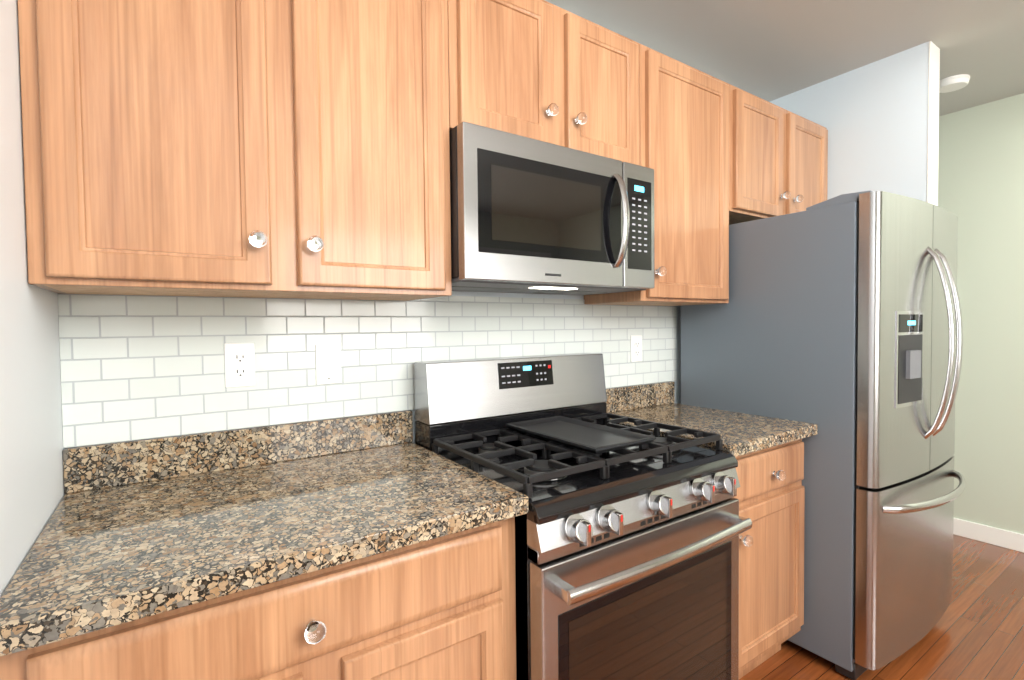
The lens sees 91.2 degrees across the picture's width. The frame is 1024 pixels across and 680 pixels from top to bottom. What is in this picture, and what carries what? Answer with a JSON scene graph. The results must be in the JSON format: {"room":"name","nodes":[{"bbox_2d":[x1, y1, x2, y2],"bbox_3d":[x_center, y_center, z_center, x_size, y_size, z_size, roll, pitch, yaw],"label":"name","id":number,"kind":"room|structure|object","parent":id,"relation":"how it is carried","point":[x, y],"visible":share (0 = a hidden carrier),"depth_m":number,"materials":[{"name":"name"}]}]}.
{"room":"kitchen","nodes":[
{"label":"kitchen","id":0,"kind":"room"},
{"bbox_2d":[0,0,71,596],"bbox_3d":[0.017,0.037,-0.481,0.100,2.530,3.870,-2,2,-34],"label":"wall","id":1,"kind":"structure","parent":0,"point":[31,428],"depth_m":0.85,"materials":[{"name":"white paint"}]},
{"bbox_2d":[79,101,771,446],"bbox_3d":[0.624,-0.051,2.350,4.300,2.530,0.100,-2,2,-34],"label":"wall","id":2,"kind":"structure","parent":0,"point":[454,293],"depth_m":1.97,"materials":[{"name":"white paint"}]},
{"bbox_2d":[18,0,461,300],"bbox_3d":[-0.601,-0.570,1.243,0.851,0.914,0.324,-2,2,-34],"label":"upper cabinet","id":3,"kind":"object","parent":2,"relation":"attached to","point":[298,149],"depth_m":1.07,"materials":[{"name":"brown wood"}]},
{"bbox_2d":[58,293,676,447],"bbox_3d":[-0.126,0.034,1.774,2.205,0.375,0.006,-2,2,-34],"label":"tile backsplash","id":4,"kind":"structure","parent":2,"relation":"attached to","point":[136,367],"depth_m":1.42,"materials":[{"name":"white tile"}]},
{"bbox_2d":[224,343,254,387],"bbox_3d":[-0.732,0.067,1.351,0.072,0.118,0.008,-2,2,-34],"label":"electrical outlet","id":5,"kind":"object","parent":4,"relation":"attached to","point":[239,358],"visible":1,"depth_m":1.35,"materials":[{"name":"white plastic"}]},
{"bbox_2d":[315,344,340,384],"bbox_3d":[-0.542,0.071,1.482,0.072,0.118,0.007,-2,2,-34],"label":"switch plate","id":6,"kind":"object","parent":4,"relation":"attached to","point":[328,363],"visible":1,"depth_m":1.48,"materials":[{"name":"white plastic"}]},
{"bbox_2d":[630,335,641,361],"bbox_3d":[0.554,0.038,2.230,0.072,0.118,0.008,-2,2,-34],"label":"electrical outlet","id":7,"kind":"object","parent":4,"relation":"attached to","point":[636,348],"visible":1,"depth_m":2.23,"materials":[{"name":"white plastic"}]},
{"bbox_2d":[458,0,649,167],"bbox_3d":[0.063,-0.819,1.691,0.761,0.457,0.324,-2,2,-34],"label":"upper cabinet","id":8,"kind":"object","parent":2,"relation":"attached to","point":[541,70],"depth_m":1.56,"materials":[{"name":"brown wood"}]},
{"bbox_2d":[449,121,654,294],"bbox_3d":[0.096,-0.377,1.662,0.756,0.420,0.422,-2,2,-34],"label":"microwave","id":9,"kind":"object","parent":8,"relation":"attached to","point":[531,216],"visible":0.96,"depth_m":1.48,"materials":[{"name":"silver metal"}]},
{"bbox_2d":[584,48,737,305],"bbox_3d":[0.605,-0.607,2.067,0.544,0.914,0.324,-2,2,-34],"label":"upper cabinet","id":10,"kind":"object","parent":2,"relation":"attached to","point":[694,113],"depth_m":1.94,"materials":[{"name":"brown wood"}]},
{"bbox_2d":[738,88,827,222],"bbox_3d":[1.184,-0.818,2.458,0.861,0.526,0.324,-2,2,-34],"label":"upper cabinet","id":11,"kind":"object","parent":2,"relation":"attached to","point":[783,154],"depth_m":2.28,"materials":[{"name":"brown wood"}]},
{"bbox_2d":[545,0,1023,115],"bbox_3d":[1.739,-1.305,0.663,4.300,0.050,4.100,-2,2,-34],"label":"ceiling","id":12,"kind":"structure","parent":0,"point":[769,50],"depth_m":2.18,"materials":[{"name":"grey paint"}]},
{"bbox_2d":[939,74,969,92],"bbox_3d":[2.275,-1.321,2.591,0.136,0.037,0.136,-2,2,-34],"label":"smoke detector","id":13,"kind":"object","parent":12,"relation":"attached to","point":[953,83],"visible":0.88,"depth_m":2.56,"materials":[{"name":"white plastic"}]},
{"bbox_2d":[772,41,943,208],"bbox_3d":[1.710,-0.069,2.590,0.115,2.530,0.710,-2,2,-34],"label":"wall","id":14,"kind":"structure","parent":0,"point":[872,118],"depth_m":2.41,"materials":[{"name":"white paint"}]},
{"bbox_2d":[927,41,939,205],"bbox_3d":[1.899,-0.064,2.335,0.142,2.529,0.094,-2,2,-34],"label":"trim","id":15,"kind":"structure","parent":14,"relation":"attached to","point":[933,120],"depth_m":2.25,"materials":[{"name":"white paint"}]},
{"bbox_2d":[739,534,1023,679],"bbox_3d":[1.767,1.274,0.737,4.300,0.050,4.100,-2,2,-34],"label":"floor","id":16,"kind":"structure","parent":0,"point":[976,631],"depth_m":2.02,"materials":[{"name":"brown wood"}]},
{"bbox_2d":[0,517,515,679],"bbox_3d":[-0.490,0.825,1.142,0.850,0.872,0.663,-2,2,-34],"label":"base cabinet","id":17,"kind":"object","parent":16,"relation":"on","point":[442,608],"visible":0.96,"depth_m":0.92,"materials":[{"name":"brown wood"}]},
{"bbox_2d":[0,410,527,656],"bbox_3d":[-0.498,0.316,1.132,0.851,0.142,0.654,-2,2,-34],"label":"countertop","id":18,"kind":"structure","parent":17,"relation":"on","point":[135,530],"depth_m":1.01,"materials":[{"name":"stone"}]},
{"bbox_2d":[414,353,751,679],"bbox_3d":[0.208,0.654,1.544,0.754,1.175,0.735,-2,2,-34],"label":"range","id":19,"kind":"object","parent":16,"relation":"on","point":[626,552],"visible":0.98,"depth_m":1.34,"materials":[{"name":"silver metal"}]},
{"bbox_2d":[733,439,804,679],"bbox_3d":[0.720,0.788,1.969,0.554,0.872,0.663,-2,2,-34],"label":"base cabinet","id":20,"kind":"object","parent":16,"relation":"on","point":[770,496],"visible":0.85,"depth_m":1.76,"materials":[{"name":"brown wood"}]},
{"bbox_2d":[606,381,817,456],"bbox_3d":[0.712,0.280,1.959,0.556,0.142,0.654,-2,2,-34],"label":"countertop","id":21,"kind":"structure","parent":20,"relation":"on","point":[741,433],"depth_m":1.94,"materials":[{"name":"stone"}]},
{"bbox_2d":[681,191,965,679],"bbox_3d":[1.387,0.340,2.215,0.835,1.741,0.897,-2,2,-34],"label":"refrigerator","id":22,"kind":"object","parent":16,"relation":"on","point":[837,320],"visible":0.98,"depth_m":1.83,"materials":[{"name":"silver metal"}]},
{"bbox_2d":[944,93,1023,533],"bbox_3d":[3.484,-0.068,1.888,0.100,2.530,3.870,-2,2,-34],"label":"wall","id":23,"kind":"structure","parent":0,"point":[984,143],"depth_m":2.88,"materials":[{"name":"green paint"}]},
{"bbox_2d":[953,518,1023,552],"bbox_3d":[3.441,1.148,1.897,0.019,0.100,3.869,-2,2,-34],"label":"baseboard","id":24,"kind":"structure","parent":23,"relation":"attached to","point":[992,535],"depth_m":2.88,"materials":[{"name":"white wood"}]}
]}

